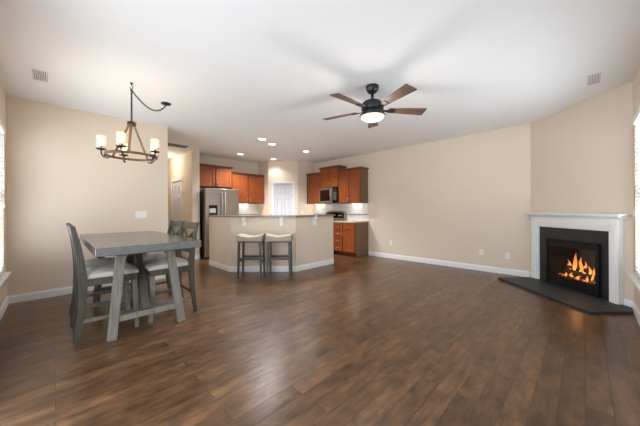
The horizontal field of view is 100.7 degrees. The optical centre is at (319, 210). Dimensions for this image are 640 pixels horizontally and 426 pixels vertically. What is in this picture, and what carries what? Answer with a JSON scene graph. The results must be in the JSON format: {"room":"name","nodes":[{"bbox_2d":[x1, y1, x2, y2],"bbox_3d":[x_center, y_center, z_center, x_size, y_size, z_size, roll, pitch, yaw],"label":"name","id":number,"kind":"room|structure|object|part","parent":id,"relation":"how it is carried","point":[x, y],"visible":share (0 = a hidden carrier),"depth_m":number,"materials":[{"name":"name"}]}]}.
{"room":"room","nodes":[
{"label":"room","id":0,"kind":"room"},
{"bbox_2d":[0,82,6,307],"bbox_3d":[-2.111,-0.150,1.395,6.022,2.740,0.120,0,0,45],"label":"wall","id":1,"kind":"structure","parent":0,"point":[3,290],"depth_m":3.29,"materials":[{"name":"beige paint"}]},
{"bbox_2d":[0,296,8,320],"bbox_3d":[-3.106,1.170,2.489,2.820,0.108,0.014,0,0,45],"label":"baseboard","id":2,"kind":"structure","parent":1,"relation":"attached to","point":[5,304],"depth_m":3.19,"materials":[{"name":"white paint"}]},
{"bbox_2d":[0,119,10,287],"bbox_3d":[-3.279,-0.087,2.608,1.925,1.875,0.165,0,0,45],"label":"window","id":3,"kind":"structure","parent":1,"relation":"in","point":[5,275],"depth_m":3.17,"materials":[{"name":"white paint"}]},
{"bbox_3d":[-3.859,-0.487,3.235,0.022,0.910,0.021,0,0,45],"label":"blind cord","id":4,"kind":"part","parent":3,"relation":"part of","materials":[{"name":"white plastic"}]},
{"bbox_3d":[-3.257,0.776,2.625,1.925,0.022,0.115,0,0,45],"label":"sill","id":5,"kind":"part","parent":3,"relation":"part of","materials":[{"name":"white paint"}]},
{"bbox_2d":[6,95,167,295],"bbox_3d":[-5.221,-0.136,5.931,5.030,2.740,1.904,0,0,45],"label":"wall","id":6,"kind":"structure","parent":0,"point":[57,176],"depth_m":3.88,"materials":[{"name":"beige paint"}]},
{"bbox_2d":[8,275,165,303],"bbox_3d":[-3.430,1.172,4.149,0.014,0.108,1.904,0,0,45],"label":"baseboard","id":7,"kind":"structure","parent":6,"relation":"attached to","point":[23,297],"depth_m":3.72,"materials":[{"name":"white paint"}]},
{"bbox_2d":[135,211,146,217],"bbox_3d":[-3.058,0.069,4.530,0.010,0.118,0.165,0,0,45],"label":"light switch","id":8,"kind":"object","parent":6,"relation":"attached to","point":[138,214],"visible":1,"depth_m":4.53,"materials":[{"name":"white plastic"}]},
{"bbox_2d":[168,150,199,254],"bbox_3d":[-4.351,-0.140,7.906,3.470,2.740,0.180,0,0,45],"label":"wall","id":9,"kind":"structure","parent":0,"point":[186,165],"depth_m":6.80,"materials":[{"name":"beige paint"}]},
{"bbox_2d":[171,177,182,254],"bbox_3d":[-4.018,0.165,7.453,0.964,2.128,0.103,0,0,45],"label":"door","id":10,"kind":"structure","parent":9,"relation":"in","point":[177,190],"depth_m":7.48,"materials":[{"name":"white paint"}]},
{"bbox_2d":[200,155,257,189],"bbox_3d":[-2.736,-0.147,7.847,0.120,2.740,2.020,0,0,45],"label":"wall","id":11,"kind":"structure","parent":0,"point":[238,166],"depth_m":7.92,"materials":[{"name":"beige paint"}]},
{"bbox_2d":[200,163,232,188],"bbox_3d":[-2.928,-0.927,7.296,0.390,0.591,0.965,0,0,45],"label":"upper cabinet","id":12,"kind":"object","parent":11,"relation":"attached to","point":[211,176],"visible":0.88,"depth_m":7.19,"materials":[{"name":"brown wood"}]},
{"bbox_3d":[-3.003,-0.900,7.010,0.020,0.503,0.425,0,0,45],"label":"door","id":13,"kind":"part","parent":12,"relation":"part of","materials":[{"name":"brown wood"}]},
{"bbox_3d":[-2.936,-1.198,7.303,0.368,0.048,0.965,0,0,45],"label":"crown","id":14,"kind":"part","parent":12,"relation":"part of","materials":[{"name":"brown wood"}]},
{"bbox_3d":[-2.669,-0.901,7.344,0.020,0.503,0.440,0,0,45],"label":"door","id":15,"kind":"part","parent":12,"relation":"part of","materials":[{"name":"brown wood"}]},
{"bbox_2d":[229,172,264,203],"bbox_3d":[-2.227,-0.650,7.996,0.390,0.881,1.083,0,0,45],"label":"upper cabinet","id":16,"kind":"object","parent":11,"relation":"attached to","point":[250,187],"visible":0.89,"depth_m":7.90,"materials":[{"name":"brown wood"}]},
{"bbox_3d":[-2.317,-0.623,7.695,0.020,0.793,0.500,0,0,45],"label":"door","id":17,"kind":"part","parent":16,"relation":"part of","materials":[{"name":"brown wood"}]},
{"bbox_3d":[-2.118,-1.067,7.886,0.035,0.048,1.083,0,0,45],"label":"crown","id":18,"kind":"part","parent":16,"relation":"part of","materials":[{"name":"brown wood"}]},
{"bbox_3d":[-1.934,-0.625,8.079,0.020,0.793,0.525,0,0,45],"label":"door","id":19,"kind":"part","parent":16,"relation":"part of","materials":[{"name":"brown wood"}]},
{"bbox_2d":[239,204,258,213],"bbox_3d":[-2.351,0.045,8.141,0.008,0.505,1.059,0,0,45],"label":"backsplash","id":20,"kind":"structure","parent":11,"relation":"attached to","point":[243,208],"depth_m":8.27,"materials":[{"name":"white tile"}]},
{"bbox_2d":[258,161,313,214],"bbox_3d":[-1.122,-0.155,8.617,1.315,2.740,1.350,0,0,45],"label":"wall","id":21,"kind":"structure","parent":0,"point":[296,171],"depth_m":8.15,"materials":[{"name":"beige paint"}]},
{"bbox_2d":[271,181,294,214],"bbox_3d":[-1.126,0.156,8.127,0.722,2.118,0.103,0,0,0],"label":"door","id":22,"kind":"structure","parent":21,"relation":"in","point":[283,195],"depth_m":8.14,"materials":[{"name":"white paint"}]},
{"bbox_2d":[0,254,639,425],"bbox_3d":[-1.572,1.242,5.487,11.052,0.050,6.664,0,0,45],"label":"floor","id":23,"kind":"structure","parent":0,"point":[368,340],"depth_m":2.21,"materials":[{"name":"brown wood"}]},
{"bbox_2d":[66,223,127,322],"bbox_3d":[-2.636,0.685,3.141,0.506,1.076,0.541,0,0,45],"label":"dining chair","id":24,"kind":"object","parent":23,"relation":"on","point":[94,262],"visible":0.19,"depth_m":3.14,"materials":[{"name":"grey wood"}]},
{"bbox_3d":[-2.945,0.686,3.166,0.034,1.075,0.122,0,0,45],"label":"leg","id":25,"kind":"part","parent":24,"relation":"part of","materials":[{"name":"grey wood"}]},
{"bbox_3d":[-2.611,0.684,2.832,0.034,1.075,0.122,0,0,45],"label":"leg","id":26,"kind":"part","parent":24,"relation":"part of","materials":[{"name":"grey wood"}]},
{"bbox_3d":[-2.597,0.625,3.180,0.487,0.070,0.430,0,0,45],"label":"seat","id":27,"kind":"part","parent":24,"relation":"part of","materials":[{"name":"fabric"}]},
{"bbox_2d":[67,224,138,343],"bbox_3d":[-2.270,0.683,2.776,0.506,1.076,0.541,0,0,45],"label":"dining chair","id":28,"kind":"object","parent":23,"relation":"on","point":[99,274],"visible":0.94,"depth_m":2.60,"materials":[{"name":"grey wood"}]},
{"bbox_3d":[-2.579,0.684,2.800,0.034,1.075,0.122,0,0,45],"label":"leg","id":29,"kind":"part","parent":28,"relation":"part of","materials":[{"name":"grey wood"}]},
{"bbox_3d":[-2.245,0.683,2.467,0.034,1.075,0.122,0,0,45],"label":"leg","id":30,"kind":"part","parent":28,"relation":"part of","materials":[{"name":"grey wood"}]},
{"bbox_3d":[-2.246,0.688,2.800,0.502,0.065,0.435,0,0,45],"label":"seat frame","id":31,"kind":"part","parent":28,"relation":"part of","materials":[{"name":"grey wood"}]},
{"bbox_3d":[-2.232,0.623,2.815,0.487,0.070,0.430,0,0,45],"label":"seat","id":32,"kind":"part","parent":28,"relation":"part of","materials":[{"name":"fabric"}]},
{"bbox_3d":[-2.261,0.970,3.102,0.048,0.502,0.061,0,0,45],"label":"leg","id":33,"kind":"part","parent":28,"relation":"part of","materials":[{"name":"grey wood"}]},
{"bbox_3d":[-1.942,0.969,2.784,0.048,0.502,0.061,0,0,45],"label":"leg","id":34,"kind":"part","parent":28,"relation":"part of","materials":[{"name":"grey wood"}]},
{"bbox_2d":[80,231,200,341],"bbox_3d":[-2.191,0.767,3.110,1.900,0.915,0.840,0,0,45],"label":"dining table","id":35,"kind":"object","parent":23,"relation":"on","point":[131,246],"visible":0.93,"depth_m":2.70,"materials":[{"name":"grey wood"}]},
{"bbox_3d":[-2.889,0.804,3.472,0.058,0.844,0.148,0,0,45],"label":"leg","id":36,"kind":"part","parent":35,"relation":"part of","materials":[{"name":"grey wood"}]},
{"bbox_3d":[-1.937,0.800,2.521,0.058,0.844,0.148,0,0,45],"label":"leg","id":37,"kind":"part","parent":35,"relation":"part of","materials":[{"name":"grey wood"}]},
{"bbox_3d":[-2.525,0.803,3.836,0.058,0.847,0.188,0,0,45],"label":"leg","id":38,"kind":"part","parent":35,"relation":"part of","materials":[{"name":"grey wood"}]},
{"bbox_3d":[-1.573,0.798,2.886,0.058,0.847,0.188,0,0,45],"label":"leg","id":39,"kind":"part","parent":35,"relation":"part of","materials":[{"name":"grey wood"}]},
{"bbox_2d":[130,220,181,310],"bbox_3d":[-2.195,0.683,3.583,0.506,1.076,0.541,0,0,45],"label":"dining chair","id":40,"kind":"object","parent":23,"relation":"on","point":[172,223],"visible":0.26,"depth_m":3.65,"materials":[{"name":"grey wood"}]},
{"bbox_3d":[-2.234,0.623,3.544,0.487,0.070,0.430,0,0,45],"label":"seat","id":41,"kind":"part","parent":40,"relation":"part of","materials":[{"name":"fabric"}]},
{"bbox_3d":[-2.220,0.683,3.892,0.034,1.075,0.122,0,0,45],"label":"leg","id":42,"kind":"part","parent":40,"relation":"part of","materials":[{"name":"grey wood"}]},
{"bbox_3d":[-2.026,0.191,3.755,0.472,0.087,0.055,0,0,45],"label":"rail","id":43,"kind":"part","parent":40,"relation":"part of","materials":[{"name":"grey wood"}]},
{"bbox_2d":[139,221,198,322],"bbox_3d":[-1.829,0.681,3.218,0.506,1.076,0.541,0,0,45],"label":"dining chair","id":44,"kind":"object","parent":23,"relation":"on","point":[159,266],"visible":0.74,"depth_m":3.15,"materials":[{"name":"grey wood"}]},
{"bbox_3d":[-1.836,0.968,2.891,0.048,0.502,0.061,0,0,45],"label":"leg","id":45,"kind":"part","parent":44,"relation":"part of","materials":[{"name":"grey wood"}]},
{"bbox_3d":[-1.868,0.622,3.179,0.487,0.070,0.430,0,0,45],"label":"seat","id":46,"kind":"part","parent":44,"relation":"part of","materials":[{"name":"fabric"}]},
{"bbox_3d":[-1.853,0.686,3.193,0.502,0.065,0.435,0,0,45],"label":"seat frame","id":47,"kind":"part","parent":44,"relation":"part of","materials":[{"name":"grey wood"}]},
{"bbox_3d":[-1.854,0.681,3.527,0.034,1.075,0.122,0,0,45],"label":"leg","id":48,"kind":"part","parent":44,"relation":"part of","materials":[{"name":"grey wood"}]},
{"bbox_3d":[-1.660,0.189,3.389,0.472,0.087,0.055,0,0,45],"label":"rail","id":49,"kind":"part","parent":44,"relation":"part of","materials":[{"name":"grey wood"}]},
{"bbox_3d":[-1.520,0.679,3.193,0.034,1.075,0.122,0,0,45],"label":"leg","id":50,"kind":"part","parent":44,"relation":"part of","materials":[{"name":"grey wood"}]},
{"bbox_2d":[200,188,238,258],"bbox_3d":[-2.761,0.330,7.133,0.810,1.785,0.890,0,0,45],"label":"refrigerator","id":51,"kind":"object","parent":23,"relation":"on","point":[213,201],"visible":0.53,"depth_m":6.77,"materials":[{"name":"silver metal"}]},
{"bbox_3d":[-2.550,0.872,6.924,0.080,0.600,0.890,0,0,45],"label":"freezer drawer","id":52,"kind":"part","parent":51,"relation":"part of","materials":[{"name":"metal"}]},
{"bbox_3d":[-2.712,0.000,6.766,0.080,1.125,0.442,0,0,45],"label":"door","id":53,"kind":"part","parent":51,"relation":"part of","materials":[{"name":"metal"}]},
{"bbox_3d":[-2.396,-0.002,7.083,0.080,1.125,0.442,0,0,45],"label":"door","id":54,"kind":"part","parent":51,"relation":"part of","materials":[{"name":"metal"}]},
{"bbox_2d":[236,233,265,277],"bbox_3d":[-1.272,0.826,4.929,0.464,0.781,0.344,0,0,0],"label":"bar stool","id":55,"kind":"object","parent":23,"relation":"on","point":[240,238],"visible":1,"depth_m":4.78,"materials":[{"name":"grey wood"}]},
{"bbox_3d":[-1.467,0.894,4.787,0.053,0.646,0.050,0,0,0],"label":"leg","id":56,"kind":"part","parent":55,"relation":"part of","materials":[{"name":"grey wood"}]},
{"bbox_3d":[-1.467,0.894,5.071,0.053,0.646,0.050,0,0,0],"label":"leg","id":57,"kind":"part","parent":55,"relation":"part of","materials":[{"name":"grey wood"}]},
{"bbox_3d":[-1.273,0.498,4.929,0.464,0.126,0.344,0,0,0],"label":"seat","id":58,"kind":"part","parent":55,"relation":"part of","materials":[{"name":"beige fabric"}]},
{"bbox_3d":[-1.076,0.892,4.787,0.053,0.646,0.050,0,0,0],"label":"leg","id":59,"kind":"part","parent":55,"relation":"part of","materials":[{"name":"grey wood"}]},
{"bbox_3d":[-1.076,0.892,5.071,0.053,0.646,0.050,0,0,0],"label":"leg","id":60,"kind":"part","parent":55,"relation":"part of","materials":[{"name":"grey wood"}]},
{"bbox_2d":[208,214,334,271],"bbox_3d":[-1.072,0.656,5.642,2.867,1.118,0.958,0,0,-2],"label":"breakfast bar","id":61,"kind":"object","parent":23,"relation":"on","point":[312,242],"visible":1,"depth_m":5.31,"materials":[{"name":"beige paint"}]},
{"bbox_3d":[-1.095,1.161,5.993,1.934,0.108,2.034,0,0,45],"label":"baseboard","id":62,"kind":"part","parent":61,"relation":"part of","materials":[{"name":"white paint"}]},
{"bbox_2d":[266,233,292,277],"bbox_3d":[-0.748,0.823,4.929,0.464,0.781,0.344,0,0,0],"label":"bar stool","id":63,"kind":"object","parent":23,"relation":"on","point":[270,238],"visible":1,"depth_m":4.77,"materials":[{"name":"grey wood"}]},
{"bbox_3d":[-0.943,0.892,4.787,0.053,0.646,0.050,0,0,0],"label":"leg","id":64,"kind":"part","parent":63,"relation":"part of","materials":[{"name":"grey wood"}]},
{"bbox_3d":[-0.943,0.892,5.071,0.053,0.646,0.050,0,0,0],"label":"leg","id":65,"kind":"part","parent":63,"relation":"part of","materials":[{"name":"grey wood"}]},
{"bbox_3d":[-0.749,0.495,4.929,0.464,0.126,0.344,0,0,0],"label":"seat","id":66,"kind":"part","parent":63,"relation":"part of","materials":[{"name":"beige fabric"}]},
{"bbox_3d":[-0.552,0.890,4.788,0.053,0.646,0.050,0,0,0],"label":"leg","id":67,"kind":"part","parent":63,"relation":"part of","materials":[{"name":"grey wood"}]},
{"bbox_3d":[-0.552,0.890,5.072,0.053,0.646,0.050,0,0,0],"label":"leg","id":68,"kind":"part","parent":63,"relation":"part of","materials":[{"name":"grey wood"}]},
{"bbox_2d":[326,211,345,254],"bbox_3d":[0.261,0.606,7.691,0.753,1.205,0.685,0,0,45],"label":"range","id":69,"kind":"object","parent":23,"relation":"on","point":[339,215],"visible":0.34,"depth_m":7.69,"materials":[{"name":"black metal"}]},
{"bbox_2d":[334,222,344,255],"bbox_3d":[0.678,0.764,7.331,0.330,0.885,0.630,0,0,45],"label":"base cabinet","id":70,"kind":"object","parent":23,"relation":"on","point":[338,227],"visible":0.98,"depth_m":7.13,"materials":[{"name":"brown wood"}]},
{"bbox_3d":[0.486,0.428,7.141,0.300,0.170,0.020,0,0,45],"label":"drawer","id":71,"kind":"part","parent":70,"relation":"part of","materials":[{"name":"brown wood"}]},
{"bbox_3d":[0.487,0.613,7.141,0.300,0.160,0.020,0,0,45],"label":"drawer","id":72,"kind":"part","parent":70,"relation":"part of","materials":[{"name":"brown wood"}]},
{"bbox_3d":[0.488,0.798,7.141,0.300,0.170,0.020,0,0,45],"label":"drawer","id":73,"kind":"part","parent":70,"relation":"part of","materials":[{"name":"brown wood"}]},
{"bbox_3d":[0.489,0.993,7.141,0.300,0.180,0.020,0,0,45],"label":"drawer","id":74,"kind":"part","parent":70,"relation":"part of","materials":[{"name":"brown wood"}]},
{"bbox_2d":[343,222,367,256],"bbox_3d":[0.939,0.763,7.071,0.405,0.885,0.630,0,0,45],"label":"base cabinet","id":75,"kind":"object","parent":23,"relation":"on","point":[355,235],"visible":1,"depth_m":6.90,"materials":[{"name":"brown wood"}]},
{"bbox_3d":[0.757,0.714,6.889,0.405,0.785,0.004,0,0,45],"label":"frame","id":76,"kind":"part","parent":75,"relation":"part of","materials":[{"name":"brown wood"}]},
{"bbox_3d":[0.745,0.427,6.882,0.370,0.170,0.020,0,0,45],"label":"drawer","id":77,"kind":"part","parent":75,"relation":"part of","materials":[{"name":"brown wood"}]},
{"bbox_3d":[0.747,0.807,6.882,0.370,0.550,0.020,0,0,45],"label":"door","id":78,"kind":"part","parent":75,"relation":"part of","materials":[{"name":"brown wood"}]},
{"bbox_2d":[333,220,368,222],"bbox_3d":[0.833,0.302,7.193,0.752,0.036,0.604,0,0,45],"label":"countertop","id":79,"kind":"structure","parent":75,"relation":"on","point":[343,221],"depth_m":6.95,"materials":[{"name":"beige stone"}]},
{"bbox_2d":[498,277,633,313],"bbox_3d":[3.419,1.178,3.835,0.632,0.032,1.575,0,0,0],"label":"hearth slab","id":80,"kind":"object","parent":23,"relation":"on","point":[586,303],"visible":0.9,"depth_m":3.55,"materials":[{"name":"black stone"}]},
{"bbox_2d":[546,238,600,297],"bbox_3d":[3.904,0.802,3.918,0.444,0.709,0.820,0,0,0],"label":"gas fireplace","id":81,"kind":"object","parent":80,"relation":"on","point":[574,265],"visible":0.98,"depth_m":4.01,"materials":[{"name":"black metal"}]},
{"bbox_3d":[3.706,0.508,3.918,0.026,0.059,0.760,0,0,0],"label":"panel","id":82,"kind":"part","parent":81,"relation":"part of","materials":[{"name":"black metal"}]},
{"bbox_3d":[3.711,0.780,3.918,0.020,0.485,0.760,0,0,0],"label":"glass frame","id":83,"kind":"part","parent":81,"relation":"part of","materials":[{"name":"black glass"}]},
{"bbox_2d":[0,0,639,163],"bbox_3d":[-1.585,-1.548,5.487,11.052,0.050,6.664,0,0,45],"label":"ceiling","id":84,"kind":"structure","parent":0,"point":[232,74],"depth_m":2.73,"materials":[{"name":"white paint"}]},
{"bbox_2d":[29,67,49,83],"bbox_3d":[-3.142,-1.511,2.975,0.360,0.008,0.160,0,0,45],"label":"ceiling vent","id":85,"kind":"object","parent":84,"relation":"in","point":[35,74],"visible":1,"depth_m":2.96,"materials":[{"name":"white metal"}]},
{"bbox_2d":[96,82,170,163],"bbox_3d":[-2.220,-1.057,3.332,0.606,0.924,0.997,0,0,0],"label":"chandelier","id":86,"kind":"object","parent":84,"relation":"hanging from","point":[131,123],"visible":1,"depth_m":3.15,"materials":[{"name":"brown metal"}]},
{"bbox_3d":[-2.471,-0.771,2.993,0.052,0.075,0.052,0,0,0],"label":"bulb","id":87,"kind":"part","parent":86,"relation":"part of","materials":[{"name":"white glass"}]},
{"bbox_3d":[-2.466,-0.663,2.994,0.110,0.138,0.101,0,0,0],"label":"arm","id":88,"kind":"part","parent":86,"relation":"part of","materials":[{"name":"brown metal"}]},
{"bbox_3d":[-2.162,-0.665,2.897,0.100,0.138,0.127,0,0,0],"label":"arm","id":89,"kind":"part","parent":86,"relation":"part of","materials":[{"name":"brown metal"}]},
{"bbox_3d":[-2.162,-0.773,2.883,0.052,0.075,0.052,0,0,0],"label":"bulb","id":90,"kind":"part","parent":86,"relation":"part of","materials":[{"name":"white glass"}]},
{"bbox_3d":[-2.246,-1.249,3.159,0.033,0.398,0.018,0,0,22],"label":"stem","id":91,"kind":"part","parent":86,"relation":"part of","materials":[{"name":"brown metal"}]},
{"bbox_3d":[-2.217,-1.406,3.462,0.025,0.185,0.622,0,0,6],"label":"chain","id":92,"kind":"part","parent":86,"relation":"part of","materials":[{"name":"brown metal"}]},
{"bbox_3d":[-1.968,-0.666,3.154,0.104,0.139,0.102,0,0,45],"label":"arm","id":93,"kind":"part","parent":86,"relation":"part of","materials":[{"name":"brown metal"}]},
{"bbox_2d":[168,142,189,148],"bbox_3d":[-3.335,-1.510,6.149,0.360,0.008,0.520,0,0,45],"label":"ceiling vent","id":94,"kind":"object","parent":84,"relation":"in","point":[169,143],"visible":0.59,"depth_m":6.15,"materials":[{"name":"metal"}]},
{"bbox_2d":[323,83,426,127],"bbox_3d":[0.676,-1.316,3.285,1.293,0.432,1.315,0,0,0],"label":"ceiling fan","id":95,"kind":"object","parent":84,"relation":"hanging from","point":[372,110],"visible":1,"depth_m":3.17,"materials":[{"name":"brown wood"}]},
{"bbox_3d":[0.267,-1.239,3.490,0.468,0.039,0.149,0,0,30],"label":"blade","id":96,"kind":"part","parent":95,"relation":"part of","materials":[{"name":"brown wood"}]},
{"bbox_3d":[0.321,-1.240,2.977,0.468,0.039,0.149,0,0,-42],"label":"blade","id":97,"kind":"part","parent":95,"relation":"part of","materials":[{"name":"brown wood"}]},
{"bbox_3d":[0.647,-1.131,3.271,0.292,0.061,0.292,0,0,0],"label":"lamp shade","id":98,"kind":"part","parent":95,"relation":"part of","materials":[{"name":"white glass"}]},
{"bbox_3d":[0.738,-1.241,3.700,0.149,0.039,0.468,0,0,12],"label":"blade","id":99,"kind":"part","parent":95,"relation":"part of","materials":[{"name":"brown wood"}]},
{"bbox_3d":[0.826,-1.242,2.869,0.149,0.039,0.468,0,0,-24],"label":"blade","id":100,"kind":"part","parent":95,"relation":"part of","materials":[{"name":"brown wood"}]},
{"bbox_3d":[1.084,-1.243,3.317,0.468,0.039,0.149,0,0,-6],"label":"blade","id":101,"kind":"part","parent":95,"relation":"part of","materials":[{"name":"brown wood"}]},
{"bbox_2d":[585,70,603,86],"bbox_3d":[3.217,-1.541,3.112,0.145,0.008,0.400,0,0,45],"label":"ceiling vent","id":102,"kind":"object","parent":84,"relation":"in","point":[596,78],"visible":1,"depth_m":3.10,"materials":[{"name":"white metal"}]},
{"bbox_2d":[314,124,530,276],"bbox_3d":[1.387,-0.166,7.150,6.940,2.740,0.120,0,0,45],"label":"wall","id":103,"kind":"structure","parent":0,"point":[451,199],"depth_m":5.59,"materials":[{"name":"beige paint"}]},
{"bbox_2d":[306,172,326,203],"bbox_3d":[-0.099,-0.677,8.270,0.620,0.936,0.390,0,0,45],"label":"upper cabinet","id":104,"kind":"object","parent":103,"relation":"attached to","point":[313,179],"visible":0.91,"depth_m":8.16,"materials":[{"name":"brown wood"}]},
{"bbox_3d":[-0.196,-0.659,8.173,0.620,0.900,0.004,0,0,45],"label":"frame","id":105,"kind":"part","parent":104,"relation":"part of","materials":[{"name":"brown wood"}]},
{"bbox_3d":[-0.173,-0.650,8.133,0.500,0.848,0.020,0,0,45],"label":"door","id":106,"kind":"part","parent":104,"relation":"part of","materials":[{"name":"brown wood"}]},
{"bbox_2d":[319,165,346,188],"bbox_3d":[0.366,-0.965,7.797,0.778,0.611,0.400,0,0,45],"label":"upper cabinet","id":107,"kind":"object","parent":103,"relation":"attached to","point":[329,176],"visible":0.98,"depth_m":7.64,"materials":[{"name":"brown wood"}]},
{"bbox_3d":[0.133,-0.937,7.812,0.327,0.523,0.020,0,0,45],"label":"door","id":108,"kind":"part","parent":107,"relation":"part of","materials":[{"name":"brown wood"}]},
{"bbox_2d":[319,187,338,203],"bbox_3d":[0.348,-0.433,7.777,0.705,0.437,0.456,0,0,45],"label":"microwave","id":109,"kind":"object","parent":107,"relation":"attached to","point":[326,195],"visible":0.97,"depth_m":7.61,"materials":[{"name":"silver metal"}]},
{"bbox_3d":[0.175,-0.438,7.734,0.520,0.425,0.038,0,0,45],"label":"door","id":110,"kind":"part","parent":109,"relation":"part of","materials":[{"name":"metal"}]},
{"bbox_3d":[0.426,-0.440,7.484,0.180,0.425,0.038,0,0,45],"label":"control panel","id":111,"kind":"part","parent":109,"relation":"part of","materials":[{"name":"black glass"}]},
{"bbox_3d":[0.372,-1.247,7.804,0.778,0.048,0.378,0,0,45],"label":"crown","id":112,"kind":"part","parent":107,"relation":"part of","materials":[{"name":"brown wood"}]},
{"bbox_3d":[0.382,-0.938,7.564,0.327,0.523,0.020,0,0,45],"label":"door","id":113,"kind":"part","parent":107,"relation":"part of","materials":[{"name":"brown wood"}]},
{"bbox_2d":[314,203,367,220],"bbox_3d":[0.558,0.044,7.888,2.089,0.481,0.008,0,0,45],"label":"backsplash","id":114,"kind":"structure","parent":103,"relation":"attached to","point":[319,209],"depth_m":7.62,"materials":[{"name":"white tile"}]},
{"bbox_2d":[338,167,368,203],"bbox_3d":[0.904,-0.670,7.269,0.793,0.941,0.390,0,0,45],"label":"upper cabinet","id":115,"kind":"object","parent":103,"relation":"attached to","point":[353,182],"visible":1,"depth_m":7.10,"materials":[{"name":"brown wood"}]},
{"bbox_3d":[0.653,-0.641,7.308,0.352,0.853,0.020,0,0,45],"label":"door","id":116,"kind":"part","parent":115,"relation":"part of","materials":[{"name":"brown wood"}]},
{"bbox_3d":[0.795,-0.651,7.184,0.758,0.905,0.004,0,0,45],"label":"frame","id":117,"kind":"part","parent":115,"relation":"part of","materials":[{"name":"brown wood"}]},
{"bbox_3d":[0.909,-1.116,7.276,0.793,0.048,0.368,0,0,45],"label":"crown","id":118,"kind":"part","parent":115,"relation":"part of","materials":[{"name":"brown wood"}]},
{"bbox_3d":[0.919,-0.643,7.043,0.352,0.853,0.020,0,0,45],"label":"door","id":119,"kind":"part","parent":115,"relation":"part of","materials":[{"name":"brown wood"}]},
{"bbox_2d":[369,251,528,276],"bbox_3d":[2.521,1.144,5.929,3.418,0.108,0.014,0,0,45],"label":"baseboard","id":120,"kind":"structure","parent":103,"relation":"attached to","point":[522,273],"depth_m":5.56,"materials":[{"name":"white paint"}]},
{"bbox_2d":[479,249,483,254],"bbox_3d":[3.200,0.825,5.253,0.072,0.116,0.009,0,0,45],"label":"wall outlet","id":121,"kind":"object","parent":103,"relation":"attached to","point":[481,251],"visible":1,"depth_m":5.25,"materials":[{"name":"white plastic"}]},
{"bbox_2d":[505,253,509,258],"bbox_3d":[3.504,0.849,4.949,0.072,0.116,0.009,0,0,45],"label":"wall outlet","id":122,"kind":"object","parent":103,"relation":"attached to","point":[507,255],"visible":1,"depth_m":4.95,"materials":[{"name":"white plastic"}]},
{"bbox_2d":[530,81,633,304],"bbox_3d":[3.807,-0.177,3.940,0.120,2.740,1.540,0,0,0],"label":"wall","id":123,"kind":"structure","parent":0,"point":[582,153],"depth_m":3.67,"materials":[{"name":"beige paint"}]},
{"bbox_2d":[540,226,608,299],"bbox_3d":[3.735,0.705,3.938,0.029,0.912,1.128,0,0,0],"label":"fireplace surround","id":124,"kind":"object","parent":123,"relation":"attached to","point":[579,235],"visible":0.52,"depth_m":3.73,"materials":[{"name":"black stone"}]},
{"bbox_2d":[523,213,631,304],"bbox_3d":[3.667,0.602,3.933,0.164,1.118,1.510,0,0,0],"label":"fireplace mantel","id":125,"kind":"object","parent":123,"relation":"attached to","point":[613,223],"visible":1,"depth_m":3.46,"materials":[{"name":"white paint"}]},
{"bbox_3d":[3.708,0.704,3.938,0.024,0.912,1.130,0,0,0],"label":"trim","id":126,"kind":"part","parent":125,"relation":"part of","materials":[{"name":"white paint"}]},
{"bbox_3d":[3.681,0.087,3.940,0.132,0.040,1.425,0,0,0],"label":"crown moulding","id":127,"kind":"part","parent":125,"relation":"part of","materials":[{"name":"white paint"}]},
{"bbox_2d":[523,213,631,215],"bbox_3d":[3.664,0.055,3.933,0.164,0.024,1.510,0,0,0],"label":"shelf","id":128,"kind":"object","parent":125,"relation":"attached to","point":[529,214],"depth_m":3.82,"materials":[{"name":"white paint"}]},
{"bbox_2d":[624,299,632,306],"bbox_3d":[3.746,1.139,3.218,0.014,0.108,0.089,0,0,0],"label":"baseboard","id":129,"kind":"structure","parent":123,"relation":"attached to","point":[627,302],"depth_m":3.22,"materials":[{"name":"white paint"}]},
{"bbox_2d":[633,63,639,311],"bbox_3d":[1.961,-0.169,1.296,0.120,2.740,5.494,0,0,45],"label":"wall","id":130,"kind":"structure","parent":0,"point":[636,81],"depth_m":3.05,"materials":[{"name":"beige paint"}]},
{"bbox_2d":[628,106,639,291],"bbox_3d":[3.015,-0.116,2.397,0.165,1.875,1.915,0,0,45],"label":"window","id":131,"kind":"structure","parent":130,"relation":"in","point":[635,277],"depth_m":2.92,"materials":[{"name":"white paint"}]},
{"bbox_3d":[3.002,0.747,2.415,0.115,0.022,1.915,0,0,45],"label":"sill","id":132,"kind":"part","parent":131,"relation":"part of","materials":[{"name":"white paint"}]},
{"bbox_2d":[632,301,639,325],"bbox_3d":[1.867,1.147,1.290,0.014,0.108,5.344,0,0,45],"label":"baseboard","id":133,"kind":"structure","parent":130,"relation":"attached to","point":[634,307],"depth_m":2.91,"materials":[{"name":"white paint"}]}
]}

